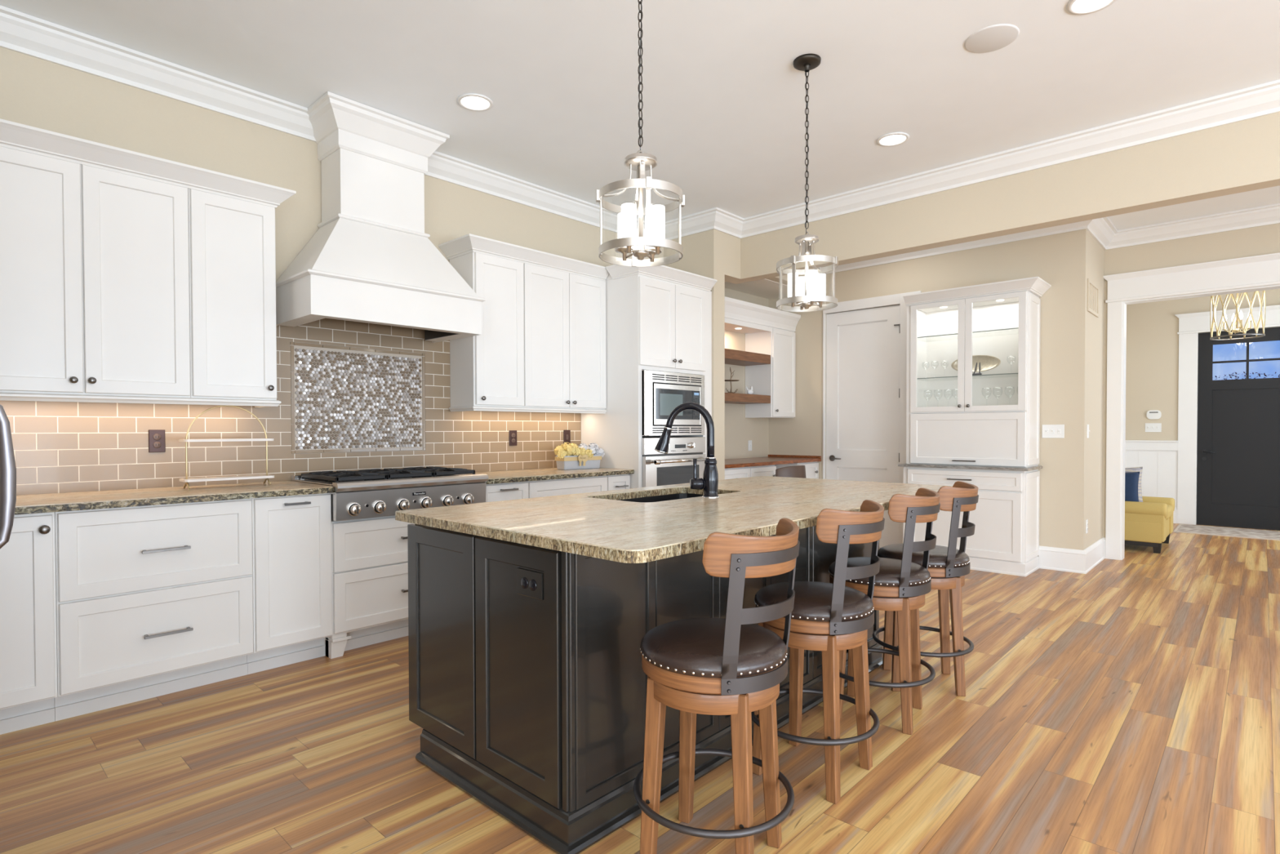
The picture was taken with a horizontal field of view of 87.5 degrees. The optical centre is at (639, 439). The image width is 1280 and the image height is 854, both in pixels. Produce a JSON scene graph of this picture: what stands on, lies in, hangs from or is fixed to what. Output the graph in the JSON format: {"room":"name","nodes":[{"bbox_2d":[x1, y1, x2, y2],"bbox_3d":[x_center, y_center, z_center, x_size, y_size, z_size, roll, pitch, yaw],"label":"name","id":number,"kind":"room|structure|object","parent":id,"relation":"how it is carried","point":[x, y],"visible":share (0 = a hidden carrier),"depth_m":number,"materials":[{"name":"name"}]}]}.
{"room":"kitchen","nodes":[
{"label":"kitchen","id":0,"kind":"room"},
{"bbox_2d":[0,47,768,472],"bbox_3d":[-1.150,-0.390,4.928,0.150,3.050,7.850,1,1,43],"label":"wall","id":1,"kind":"structure","parent":0,"point":[35,92],"depth_m":3.78,"materials":[{"name":"beige paint"}]},
{"bbox_2d":[0,146,191,397],"bbox_3d":[-2.552,-0.709,3.046,0.339,1.020,0.796,1,1,43],"label":"upper cabinet","id":2,"kind":"object","parent":1,"relation":"attached to","point":[95,261],"visible":0.99,"depth_m":2.96,"materials":[{"name":"white paint"}]},
{"bbox_2d":[0,4,315,142],"bbox_3d":[-2.749,-1.815,3.004,0.112,0.134,2.590,1,1,43],"label":"trim","id":3,"kind":"structure","parent":1,"relation":"attached to","point":[21,33],"depth_m":3.31,"materials":[{"name":"white paint"}]},
{"bbox_2d":[187,188,276,399],"bbox_3d":[-2.147,-0.717,3.480,0.339,1.020,0.388,1,1,43],"label":"upper cabinet","id":4,"kind":"object","parent":1,"relation":"attached to","point":[232,253],"visible":0.96,"depth_m":3.38,"materials":[{"name":"white paint"}]},
{"bbox_2d":[0,318,581,495],"bbox_3d":[-2.071,-0.248,3.822,0.013,0.997,4.633,1,1,43],"label":"tile backsplash","id":5,"kind":"structure","parent":1,"relation":"attached to","point":[353,396],"depth_m":3.95,"materials":[{"name":"beige tile"}]},
{"bbox_2d":[148,429,165,452],"bbox_3d":[-2.455,0.007,3.401,0.010,0.115,0.070,1,1,43],"label":"wall outlet","id":6,"kind":"object","parent":5,"relation":"attached to","point":[157,443],"visible":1,"depth_m":3.40,"materials":[{"name":"plastic"}]},
{"bbox_2d":[153,433,161,448],"bbox_3d":[-2.454,0.007,3.400,0.004,0.074,0.034,1,1,43],"label":"receptacle","id":7,"kind":"object","parent":6,"relation":"attached to","point":[157,437],"depth_m":3.40,"materials":[{"name":"brown plastic"}]},
{"bbox_2d":[509,430,516,445],"bbox_3d":[-0.950,-0.011,5.016,0.010,0.115,0.070,1,1,43],"label":"wall outlet","id":8,"kind":"object","parent":5,"relation":"attached to","point":[513,433],"visible":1,"depth_m":5.01,"materials":[{"name":"plastic"}]},
{"bbox_2d":[563,430,570,444],"bbox_3d":[-0.585,-0.019,5.401,0.018,0.115,0.070,1,1,43],"label":"light switch","id":9,"kind":"object","parent":5,"relation":"attached to","point":[566,433],"visible":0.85,"depth_m":5.40,"materials":[{"name":"plastic"}]},
{"bbox_2d":[275,91,486,342],"bbox_3d":[-1.533,-1.273,3.959,0.593,1.251,1.058,1,1,43],"label":"range hood","id":10,"kind":"object","parent":1,"relation":"attached to","point":[371,258],"visible":0.95,"depth_m":3.86,"materials":[{"name":"white paint"}]},
{"bbox_2d":[448,252,524,407],"bbox_3d":[-1.052,-0.736,4.655,0.339,1.020,0.406,1,1,43],"label":"upper cabinet","id":11,"kind":"object","parent":1,"relation":"attached to","point":[486,369],"visible":0.96,"depth_m":4.54,"materials":[{"name":"white paint"}]},
{"bbox_2d":[523,263,606,409],"bbox_3d":[-0.640,-0.744,5.097,0.339,1.020,0.802,1,1,43],"label":"upper cabinet","id":12,"kind":"object","parent":1,"relation":"attached to","point":[565,313],"visible":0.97,"depth_m":4.98,"materials":[{"name":"white paint"}]},
{"bbox_2d":[438,233,608,280],"bbox_3d":[-0.798,-1.290,4.903,0.380,0.088,1.285,1,1,43],"label":"trim","id":13,"kind":"structure","parent":12,"relation":"attached to","point":[468,243],"depth_m":4.64,"materials":[{"name":"white paint"}]},
{"bbox_2d":[448,405,606,413],"bbox_3d":[-0.791,-0.215,4.957,0.298,0.032,1.223,1,1,43],"label":"rail","id":14,"kind":"object","parent":12,"relation":"attached to","point":[468,408],"visible":1,"depth_m":4.72,"materials":[{"name":"white paint"}]},
{"bbox_2d":[724,348,770,365],"bbox_3d":[0.809,-0.833,6.667,0.333,0.095,1.295,1,1,43],"label":"floating shelf","id":15,"kind":"object","parent":1,"relation":"attached to","point":[732,357],"visible":0.48,"depth_m":6.76,"materials":[{"name":"brown wood"}]},
{"bbox_2d":[724,392,770,404],"bbox_3d":[0.810,-0.415,6.673,0.333,0.082,1.295,1,1,43],"label":"floating shelf","id":16,"kind":"object","parent":1,"relation":"attached to","point":[730,397],"visible":0.48,"depth_m":6.74,"materials":[{"name":"brown wood"}]},
{"bbox_2d":[724,367,739,393],"bbox_3d":[0.916,-0.593,6.739,0.178,0.271,0.178,0,1,-10],"label":"figurine","id":17,"kind":"object","parent":16,"relation":"on","point":[731,380],"visible":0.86,"depth_m":6.72,"materials":[{"name":"metal"}]},
{"bbox_2d":[747,440,751,450],"bbox_3d":[1.214,0.067,7.347,0.018,0.115,0.070,1,1,43],"label":"wall outlet","id":18,"kind":"object","parent":1,"relation":"attached to","point":[749,442],"visible":1,"depth_m":7.34,"materials":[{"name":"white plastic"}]},
{"bbox_2d":[724,296,800,333],"bbox_3d":[1.004,-1.242,6.817,0.408,0.224,1.790,1,1,43],"label":"crown molding","id":19,"kind":"structure","parent":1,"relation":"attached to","point":[751,317],"depth_m":6.82,"materials":[{"name":"white paint"}]},
{"bbox_2d":[745,327,795,417],"bbox_3d":[1.443,-0.722,7.316,0.378,0.970,0.476,1,1,43],"label":"upper cabinet","id":20,"kind":"object","parent":1,"relation":"attached to","point":[776,379],"visible":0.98,"depth_m":7.17,"materials":[{"name":"white paint"}]},
{"bbox_3d":[-3.175,-0.698,2.400,0.309,1.020,0.996,1,1,43],"label":"upper cabinet","id":21,"kind":"object","parent":1,"relation":"attached to","visible":0},
{"bbox_2d":[0,392,280,407],"bbox_3d":[-2.761,-0.179,2.845,0.298,0.032,2.199,1,1,43],"label":"rail","id":22,"kind":"object","parent":21,"relation":"attached to","point":[3,396],"visible":1,"depth_m":3.08,"materials":[{"name":"white paint"}]},
{"bbox_2d":[0,118,296,208],"bbox_3d":[-2.726,-1.255,2.836,0.380,0.088,2.261,1,1,43],"label":"trim","id":23,"kind":"structure","parent":21,"relation":"attached to","point":[15,135],"depth_m":3.05,"materials":[{"name":"white paint"}]},
{"bbox_2d":[0,523,1279,853],"bbox_3d":[2.667,1.208,2.729,9.000,0.100,14.800,1,1,43],"label":"floor","id":24,"kind":"structure","parent":0,"point":[1131,704],"depth_m":2.50,"materials":[{"name":"brown wood"}]},
{"bbox_2d":[0,404,16,548],"bbox_3d":[-1.764,0.143,1.116,0.940,2.100,1.084,1,1,43],"label":"refrigerator","id":25,"kind":"object","parent":24,"relation":"on","point":[7,462],"visible":1,"depth_m":1.59,"materials":[{"name":"silver metal"}]},
{"bbox_2d":[0,511,57,734],"bbox_3d":[-2.973,0.735,2.415,0.590,0.882,1.260,1,1,43],"label":"base cabinet","id":26,"kind":"object","parent":24,"relation":"on","point":[28,591],"visible":0.98,"depth_m":2.64,"materials":[{"name":"white paint"}]},
{"bbox_2d":[14,480,333,515],"bbox_3d":[-2.612,0.271,2.795,0.608,0.032,2.379,1,1,43],"label":"countertop","id":27,"kind":"structure","parent":26,"relation":"on","point":[82,500],"depth_m":3.05,"materials":[{"name":"beige stone"}]},
{"bbox_2d":[178,404,274,488],"bbox_3d":[-2.127,0.032,3.454,0.124,0.421,0.410,1,1,43],"label":"tiered stand","id":28,"kind":"object","parent":27,"relation":"on","point":[266,476],"visible":0.98,"depth_m":3.40,"materials":[{"name":"gold metal"}]},
{"bbox_2d":[178,438,274,441],"bbox_3d":[-2.127,0.003,3.453,0.124,0.012,0.410,1,1,43],"label":"shelf","id":29,"kind":"object","parent":28,"relation":"attached to","point":[186,439],"depth_m":3.40,"materials":[{"name":"white stone"}]},
{"bbox_2d":[178,474,274,482],"bbox_3d":[-2.126,0.200,3.456,0.124,0.012,0.410,1,1,43],"label":"shelf","id":30,"kind":"object","parent":28,"relation":"attached to","point":[264,476],"depth_m":3.42,"materials":[{"name":"white stone"}]},
{"bbox_2d":[291,466,488,520],"bbox_3d":[-1.468,0.297,3.978,0.665,0.235,0.918,1,1,43],"label":"rangetop","id":31,"kind":"object","parent":27,"relation":"on","point":[375,492],"visible":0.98,"depth_m":3.74,"materials":[{"name":"silver metal"}]},
{"bbox_2d":[54,497,253,720],"bbox_3d":[-2.296,0.723,3.139,0.594,0.882,0.719,1,1,43],"label":"base cabinet","id":32,"kind":"object","parent":24,"relation":"on","point":[153,601],"visible":0.91,"depth_m":2.93,"materials":[{"name":"white paint"}]},
{"bbox_2d":[246,493,332,674],"bbox_3d":[-1.923,0.716,3.538,0.594,0.882,0.371,1,1,43],"label":"base cabinet","id":33,"kind":"object","parent":24,"relation":"on","point":[291,535],"visible":0.83,"depth_m":3.36,"materials":[{"name":"white paint"}]},
{"bbox_2d":[324,515,414,658],"bbox_3d":[-1.487,0.785,4.007,0.594,0.728,0.906,1,1,43],"label":"base cabinet","id":34,"kind":"object","parent":24,"relation":"on","point":[370,555],"visible":0.45,"depth_m":3.65,"materials":[{"name":"white paint"}]},
{"bbox_2d":[485,480,528,502],"bbox_3d":[-1.051,0.707,4.474,0.594,0.869,0.372,1,1,43],"label":"base cabinet","id":35,"kind":"object","parent":24,"relation":"on","point":[517,490],"visible":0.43,"depth_m":4.30,"materials":[{"name":"white paint"}]},
{"bbox_2d":[527,475,607,497],"bbox_3d":[-0.688,0.700,4.887,0.560,0.869,0.725,1,1,43],"label":"base cabinet","id":36,"kind":"object","parent":24,"relation":"on","point":[540,488],"visible":0.1,"depth_m":4.67,"materials":[{"name":"white paint"}]},
{"bbox_2d":[466,467,634,484],"bbox_3d":[-0.721,0.249,4.823,0.608,0.032,1.341,1,1,43],"label":"countertop","id":37,"kind":"structure","parent":36,"relation":"on","point":[523,475],"depth_m":4.69,"materials":[{"name":"beige stone"}]},
{"bbox_2d":[554,442,604,469],"bbox_3d":[-0.475,0.122,5.193,0.181,0.208,0.445,1,1,43],"label":"flower arrangement","id":38,"kind":"object","parent":37,"relation":"on","point":[582,456],"visible":1,"depth_m":5.12,"materials":[{"name":"plant"}]},
{"bbox_2d":[605,474,630,490],"bbox_3d":[-0.345,0.694,5.230,0.594,0.869,0.242,1,1,43],"label":"base cabinet","id":39,"kind":"object","parent":24,"relation":"on","point":[618,482],"visible":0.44,"depth_m":5.04,"materials":[{"name":"white paint"}]},
{"bbox_2d":[407,493,882,853],"bbox_3d":[0.182,0.722,2.977,0.969,0.878,2.167,1,1,43],"label":"kitchen island","id":40,"kind":"object","parent":24,"relation":"on","point":[534,708],"visible":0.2,"depth_m":2.11,"materials":[{"name":"black paint"}]},
{"bbox_2d":[516,568,542,599],"bbox_3d":[-0.334,0.434,2.011,0.124,0.080,0.010,1,1,43],"label":"wall outlet","id":41,"kind":"object","parent":40,"relation":"attached to","point":[529,583],"visible":1,"depth_m":2.00,"materials":[{"name":"black paint"}]},
{"bbox_2d":[520,577,536,591],"bbox_3d":[-0.335,0.434,2.010,0.074,0.034,0.004,1,1,43],"label":"receptacle","id":42,"kind":"object","parent":41,"relation":"attached to","point":[527,584],"depth_m":2.01,"materials":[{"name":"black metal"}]},
{"bbox_2d":[395,475,952,563],"bbox_3d":[0.379,0.263,2.892,1.195,0.032,2.430,1,1,43],"label":"island countertop","id":43,"kind":"structure","parent":40,"relation":"on","point":[597,524],"depth_m":2.32,"materials":[{"name":"beige stone"}]},
{"bbox_2d":[618,493,702,502],"bbox_3d":[0.121,0.390,3.035,0.395,0.220,0.705,1,1,43],"label":"undermount sink","id":44,"kind":"object","parent":43,"relation":"in","point":[680,495],"visible":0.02,"depth_m":3.30,"materials":[{"name":"black metal"}]},
{"bbox_2d":[654,402,719,497],"bbox_3d":[0.199,0.043,2.892,0.285,0.409,0.083,0,1,15],"label":"kitchen faucet","id":45,"kind":"object","parent":43,"relation":"on","point":[709,482],"visible":1,"depth_m":2.86,"materials":[{"name":"black metal"}]},
{"bbox_2d":[581,258,717,488],"bbox_3d":[0.069,-0.112,5.577,0.731,2.468,1.001,1,1,43],"label":"tall cabinet","id":46,"kind":"object","parent":24,"relation":"on","point":[659,318],"visible":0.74,"depth_m":5.25,"materials":[{"name":"white paint"}]},
{"bbox_2d":[641,369,704,435],"bbox_3d":[0.265,-0.284,5.382,0.084,0.502,0.756,1,1,43],"label":"microwave","id":47,"kind":"object","parent":46,"relation":"in","point":[662,392],"visible":0.83,"depth_m":5.30,"materials":[{"name":"silver metal"}]},
{"bbox_2d":[642,436,706,487],"bbox_3d":[0.112,0.351,5.540,0.654,0.740,0.763,1,1,43],"label":"wall oven","id":48,"kind":"object","parent":46,"relation":"in","point":[675,467],"visible":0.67,"depth_m":5.33,"materials":[{"name":"metal"}]},
{"bbox_2d":[633,517,799,853],"bbox_3d":[0.210,0.701,1.872,0.458,0.951,0.447,0,1,9],"label":"bar stool","id":49,"kind":"object","parent":24,"relation":"on","point":[735,666],"visible":1,"depth_m":1.72,"materials":[{"name":"brown wood"}]},
{"bbox_2d":[640,617,786,677],"bbox_3d":[0.204,0.566,1.871,0.406,0.057,0.406,1,1,41],"label":"cushion","id":50,"kind":"object","parent":49,"relation":"on","point":[691,647],"depth_m":1.75,"materials":[{"name":"brown leather"}]},
{"bbox_2d":[724,466,750,479],"bbox_3d":[0.663,0.681,6.278,0.640,0.860,0.470,1,1,43],"label":"base cabinet","id":51,"kind":"object","parent":24,"relation":"on","point":[741,472],"visible":0.06,"depth_m":6.09,"materials":[{"name":"white paint"}]},
{"bbox_2d":[749,464,776,476],"bbox_3d":[0.978,0.675,6.615,0.640,0.860,0.448,1,1,43],"label":"base cabinet","id":52,"kind":"object","parent":24,"relation":"on","point":[763,470],"visible":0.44,"depth_m":6.41,"materials":[{"name":"white paint"}]},
{"bbox_2d":[775,465,806,478],"bbox_3d":[1.263,0.671,6.060,0.504,0.888,0.480,1,1,43],"label":"desk chair","id":53,"kind":"object","parent":24,"relation":"on","point":[796,471],"visible":0.23,"depth_m":5.84,"materials":[{"name":"brown leather"}]},
{"bbox_2d":[774,461,818,478],"bbox_3d":[1.574,0.664,7.254,0.640,0.860,0.420,1,1,43],"label":"base cabinet","id":54,"kind":"object","parent":24,"relation":"on","point":[811,468],"visible":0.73,"depth_m":7.07,"materials":[{"name":"white paint"}]},
{"bbox_2d":[724,454,821,468],"bbox_3d":[1.097,0.214,6.755,0.653,0.058,1.791,1,1,43],"label":"countertop","id":55,"kind":"structure","parent":54,"relation":"on","point":[771,460],"depth_m":6.79,"materials":[{"name":"brown wood"}]},
{"bbox_2d":[751,499,884,804],"bbox_3d":[0.611,0.693,2.355,0.447,0.951,0.458,0,1,-18],"label":"bar stool","id":56,"kind":"object","parent":24,"relation":"on","point":[828,618],"visible":0.88,"depth_m":2.19,"materials":[{"name":"brown wood"}]},
{"bbox_2d":[754,581,873,622],"bbox_3d":[0.609,0.558,2.358,0.406,0.057,0.406,1,1,40],"label":"cushion","id":57,"kind":"object","parent":56,"relation":"on","point":[813,602],"depth_m":2.24,"materials":[{"name":"brown leather"}]},
{"bbox_2d":[828,487,940,734],"bbox_3d":[1.013,0.685,2.832,0.447,0.951,0.458,0,1,-20],"label":"bar stool","id":58,"kind":"object","parent":24,"relation":"on","point":[901,586],"visible":0.87,"depth_m":2.66,"materials":[{"name":"brown wood"}]},
{"bbox_2d":[828,556,930,586],"bbox_3d":[1.010,0.550,2.836,0.406,0.057,0.406,1,1,38],"label":"cushion","id":59,"kind":"object","parent":58,"relation":"on","point":[891,574],"depth_m":2.69,"materials":[{"name":"brown leather"}]},
{"bbox_2d":[872,480,978,696],"bbox_3d":[1.347,0.679,3.183,0.447,0.951,0.458,0,1,-23],"label":"bar stool","id":60,"kind":"object","parent":24,"relation":"on","point":[948,566],"visible":0.79,"depth_m":3.02,"materials":[{"name":"brown wood"}]},
{"bbox_2d":[877,543,969,568],"bbox_3d":[1.344,0.544,3.186,0.406,0.057,0.406,0,1,35],"label":"cushion","id":61,"kind":"object","parent":60,"relation":"on","point":[940,557],"depth_m":3.05,"materials":[{"name":"brown leather"}]},
{"bbox_2d":[902,466,1039,576],"bbox_3d":[2.919,0.679,5.942,1.008,0.862,0.504,1,1,43],"label":"base cabinet","id":62,"kind":"object","parent":24,"relation":"on","point":[1005,540],"visible":0.77,"depth_m":5.63,"materials":[{"name":"white paint"}]},
{"bbox_2d":[897,462,1042,471],"bbox_3d":[2.915,0.237,5.946,1.056,0.022,0.496,1,1,43],"label":"countertop","id":63,"kind":"structure","parent":62,"relation":"on","point":[971,467],"depth_m":5.71,"materials":[{"name":"grey stone"}]},
{"bbox_2d":[902,276,1051,467],"bbox_3d":[2.956,-0.545,5.917,1.085,1.541,0.460,1,1,43],"label":"display cabinet","id":64,"kind":"object","parent":63,"relation":"on","point":[953,417],"visible":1,"depth_m":5.90,"materials":[{"name":"white paint"}]},
{"bbox_2d":[917,373,1017,378],"bbox_3d":[2.960,-0.555,5.966,0.923,0.008,0.356,1,1,43],"label":"glass shelf","id":65,"kind":"object","parent":64,"relation":"attached to","point":[1002,375],"depth_m":5.99,"materials":[{"name":"clear glass"}]},
{"bbox_2d":[917,327,1018,337],"bbox_3d":[2.959,-0.930,5.961,0.923,0.008,0.356,1,1,43],"label":"glass shelf","id":66,"kind":"object","parent":64,"relation":"attached to","point":[1015,333],"depth_m":5.98,"materials":[{"name":"clear glass"}]},
{"bbox_2d":[951,355,1000,376],"bbox_3d":[2.965,-0.650,5.898,0.406,0.184,0.121,1,1,43],"label":"oval platter","id":67,"kind":"object","parent":64,"relation":"on","point":[980,362],"visible":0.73,"depth_m":5.85,"materials":[{"name":"beige metal"}]},
{"bbox_2d":[1124,496,1174,553],"bbox_3d":[5.055,0.701,6.949,0.730,0.780,0.904,1,1,43],"label":"armchair","id":68,"kind":"object","parent":24,"relation":"on","point":[1148,522],"visible":0.52,"depth_m":6.52,"materials":[{"name":"yellow fabric"}]},
{"bbox_2d":[1124,471,1139,502],"bbox_3d":[4.881,0.502,6.841,0.370,0.357,0.164,0,1,36],"label":"throw pillow","id":69,"kind":"object","parent":68,"relation":"on","point":[1131,478],"visible":0.3,"depth_m":6.74,"materials":[{"name":"blue fabric"}]},
{"bbox_2d":[1124,466,1142,502],"bbox_3d":[4.966,0.481,6.946,0.420,0.402,0.198,0,1,31],"label":"throw pillow","id":70,"kind":"object","parent":68,"relation":"on","point":[1135,468],"visible":0.08,"depth_m":6.86,"materials":[{"name":"fabric"}]},
{"bbox_2d":[1166,504,1173,519],"bbox_3d":[5.113,0.730,6.894,0.570,0.118,0.520,1,1,43],"label":"seat cushion","id":71,"kind":"object","parent":68,"relation":"on","point":[1170,507],"depth_m":6.74,"materials":[{"name":"yellow fabric"}]},
{"bbox_2d":[1173,524,1279,540],"bbox_3d":[7.149,1.074,7.450,1.835,0.009,0.830,1,1,43],"label":"entry rug","id":72,"kind":"object","parent":24,"relation":"on","point":[1183,528],"visible":1,"depth_m":7.72,"materials":[{"name":"beige fabric"}]},
{"bbox_2d":[0,0,1279,230],"bbox_3d":[2.660,-1.891,2.684,9.000,0.200,14.800,1,1,43],"label":"ceiling","id":73,"kind":"structure","parent":0,"point":[723,93],"depth_m":3.45,"materials":[{"name":"paint"}]},
{"bbox_2d":[457,93,493,111],"bbox_3d":[-0.926,-1.894,3.763,0.196,0.009,0.196,1,1,43],"label":"recessed light","id":74,"kind":"object","parent":73,"relation":"in","point":[474,102],"visible":1,"depth_m":3.76,"materials":[{"name":"white paint"}]},
{"bbox_2d":[595,0,684,266],"bbox_3d":[0.002,-1.261,2.380,0.300,1.238,0.300,1,1,43],"label":"pendant light","id":75,"kind":"object","parent":73,"relation":"hanging from","point":[627,242],"visible":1,"depth_m":2.35,"materials":[{"name":"metal"}]},
{"bbox_2d":[776,53,838,311],"bbox_3d":[0.839,-1.278,3.363,0.300,1.238,0.300,0,1,-20],"label":"pendant light","id":76,"kind":"object","parent":73,"relation":"hanging from","point":[802,291],"visible":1,"depth_m":3.35,"materials":[{"name":"metal"}]},
{"bbox_2d":[876,132,909,146],"bbox_3d":[1.609,-1.907,4.256,0.196,0.009,0.196,1,1,43],"label":"recessed light","id":77,"kind":"object","parent":73,"relation":"in","point":[896,138],"visible":1,"depth_m":4.25,"materials":[{"name":"white paint"}]},
{"bbox_2d":[964,23,1019,53],"bbox_3d":[1.663,-1.893,3.165,0.232,0.006,0.232,1,1,43],"label":"ceiling speaker","id":78,"kind":"object","parent":73,"relation":"attached to","point":[997,37],"visible":1,"depth_m":3.15},
{"bbox_2d":[1066,0,1116,14],"bbox_3d":[1.952,-1.888,2.877,0.196,0.009,0.196,1,1,43],"label":"recessed light","id":79,"kind":"object","parent":73,"relation":"in","point":[1073,6],"visible":1,"depth_m":2.92,"materials":[{"name":"white paint"}]},
{"bbox_2d":[1209,290,1265,340],"bbox_3d":[6.118,-1.452,6.850,0.424,0.818,0.424,1,1,43],"label":"chandelier","id":80,"kind":"object","parent":73,"relation":"hanging from","point":[1237,317],"visible":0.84,"depth_m":6.82,"materials":[{"name":"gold metal"}]},
{"bbox_2d":[654,229,747,479],"bbox_3d":[0.569,-0.412,6.163,0.679,3.049,0.540,1,1,43],"label":"wall","id":81,"kind":"structure","parent":0,"point":[714,254],"depth_m":5.81,"materials":[{"name":"beige paint"}]},
{"bbox_2d":[724,278,787,298],"bbox_3d":[1.049,-1.584,6.776,0.523,0.006,1.781,1,1,43],"label":"ceiling","id":82,"kind":"structure","parent":0,"point":[764,288],"depth_m":7.03,"materials":[{"name":"beige paint"}]},
{"bbox_2d":[765,274,804,284],"bbox_3d":[1.083,-1.737,6.734,0.629,0.299,1.796,1,1,43],"label":"wall","id":83,"kind":"structure","parent":0,"point":[784,277],"depth_m":6.67,"materials":[{"name":"beige paint"}]},
{"bbox_2d":[768,229,1088,550],"bbox_3d":[2.576,-0.395,6.696,3.190,2.989,0.150,1,1,43],"label":"wall","id":84,"kind":"structure","parent":0,"point":[1061,260],"depth_m":5.76,"materials":[{"name":"beige paint"}]},
{"bbox_2d":[826,304,900,547],"bbox_3d":[2.279,-0.120,6.869,0.808,2.421,0.096,1,1,43],"label":"door","id":85,"kind":"structure","parent":84,"relation":"in","point":[863,345],"depth_m":6.87,"materials":[{"name":"white paint"}]},
{"bbox_2d":[822,290,921,543],"bbox_3d":[2.334,-0.169,6.810,1.025,2.535,0.018,1,1,43],"label":"trim","id":86,"kind":"structure","parent":84,"relation":"attached to","point":[896,299],"depth_m":6.59,"materials":[{"name":"white paint"}]},
{"bbox_2d":[822,203,1279,274],"bbox_3d":[5.099,-1.799,4.751,7.950,0.134,1.006,1,1,43],"label":"trim","id":87,"kind":"structure","parent":84,"relation":"attached to","point":[1103,230],"depth_m":5.80,"materials":[{"name":"white paint"}]},
{"bbox_2d":[1041,424,1064,438],"bbox_3d":[3.521,-0.070,5.705,0.165,0.115,0.018,1,1,43],"label":"light switch","id":88,"kind":"object","parent":84,"relation":"attached to","point":[1048,431],"visible":1,"depth_m":5.71,"materials":[{"name":"white plastic"}]},
{"bbox_2d":[740,111,1279,281],"bbox_3d":[3.895,-1.655,3.314,8.050,0.494,0.140,1,1,43],"label":"wall header","id":89,"kind":"structure","parent":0,"point":[1242,156],"depth_m":4.36,"materials":[{"name":"beige paint"}]},
{"bbox_2d":[424,79,1279,239],"bbox_3d":[2.554,-1.820,2.483,8.580,0.134,2.900,1,1,43],"label":"trim","id":90,"kind":"structure","parent":89,"relation":"attached to","point":[1261,100],"depth_m":4.65,"materials":[{"name":"white paint"}]},
{"bbox_2d":[1087,232,1104,546],"bbox_3d":[4.044,-0.388,6.034,0.140,2.989,0.884,1,1,43],"label":"wall","id":91,"kind":"structure","parent":0,"point":[1096,252],"depth_m":5.93,"materials":[{"name":"beige paint"}]},
{"bbox_2d":[1038,537,1105,573],"bbox_3d":[3.883,1.011,5.994,0.353,0.192,0.916,1,1,43],"label":"baseboard","id":92,"kind":"structure","parent":91,"relation":"attached to","point":[1077,561],"depth_m":5.69,"materials":[{"name":"white paint"}]},
{"bbox_2d":[1087,278,1098,317],"bbox_3d":[3.906,-1.214,5.765,0.012,0.270,0.470,1,1,43],"label":"air vent","id":93,"kind":"object","parent":91,"relation":"in","point":[1092,288],"visible":1,"depth_m":5.74,"materials":[{"name":"beige metal"}]},
{"bbox_2d":[1102,222,1279,537],"bbox_3d":[6.429,-0.368,4.318,5.690,2.989,0.140,1,1,43],"label":"wall","id":94,"kind":"structure","parent":0,"point":[1265,239],"depth_m":5.81,"materials":[{"name":"beige paint"}]},
{"bbox_2d":[1103,253,1279,559],"bbox_3d":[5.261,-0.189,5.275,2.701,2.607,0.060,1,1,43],"label":"trim","id":95,"kind":"structure","parent":94,"relation":"attached to","point":[1262,270],"depth_m":6.05,"materials":[{"name":"white paint"}]},
{"bbox_2d":[1125,288,1279,523],"bbox_3d":[7.516,-0.405,7.910,3.400,2.950,0.150,1,1,43],"label":"wall","id":96,"kind":"structure","parent":0,"point":[1152,357],"depth_m":8.60,"materials":[{"name":"beige paint"}]},
{"bbox_2d":[1124,440,1178,523],"bbox_3d":[5.485,0.556,7.514,0.645,1.050,3.223,1,1,43],"label":"wainscoting","id":97,"kind":"structure","parent":96,"relation":"attached to","point":[1158,460],"depth_m":8.61,"materials":[{"name":"white paint"}]},
{"bbox_2d":[1145,422,1161,431],"bbox_3d":[6.622,-0.153,8.633,0.168,0.115,0.018,1,1,43],"label":"light switch","id":98,"kind":"object","parent":96,"relation":"attached to","point":[1149,427],"visible":1,"depth_m":8.63,"materials":[{"name":"white plastic"}]},
{"bbox_2d":[1146,409,1161,418],"bbox_3d":[6.623,-0.320,8.623,0.150,0.116,0.026,1,1,43],"label":"thermostat","id":99,"kind":"object","parent":96,"relation":"attached to","point":[1152,414],"visible":1,"depth_m":8.61,"materials":[{"name":"white plastic"}]},
{"bbox_2d":[1174,304,1279,524],"bbox_3d":[7.262,-0.249,8.005,1.364,2.637,0.060,1,1,43],"label":"trim","id":100,"kind":"structure","parent":96,"relation":"attached to","point":[1190,325],"depth_m":8.37,"materials":[{"name":"white paint"}]},
{"bbox_2d":[1195,523,1279,530],"bbox_3d":[7.337,1.062,8.102,0.918,0.012,0.089,1,1,43],"label":"trim","id":101,"kind":"structure","parent":96,"relation":"attached to","point":[1196,523],"depth_m":8.11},
{"bbox_2d":[1196,327,1279,529],"bbox_3d":[7.301,-0.130,8.048,0.910,2.374,0.098,1,1,43],"label":"door","id":102,"kind":"structure","parent":96,"relation":"in","point":[1238,482],"depth_m":8.11,"materials":[{"name":"grey paint"}]},
{"bbox_3d":[10.275,1.068,11.768,13.000,0.119,8.800,1,1,43],"label":"floor","id":103,"kind":"structure","parent":0,"visible":0},
{"bbox_2d":[1214,371,1279,379],"bbox_3d":[8.297,0.059,9.222,1.971,1.981,0.664,1,1,43],"label":"shrub","id":104,"kind":"object","parent":103,"relation":"on","point":[1259,375],"visible":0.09,"depth_m":9.13,"materials":[{"name":"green plant"}]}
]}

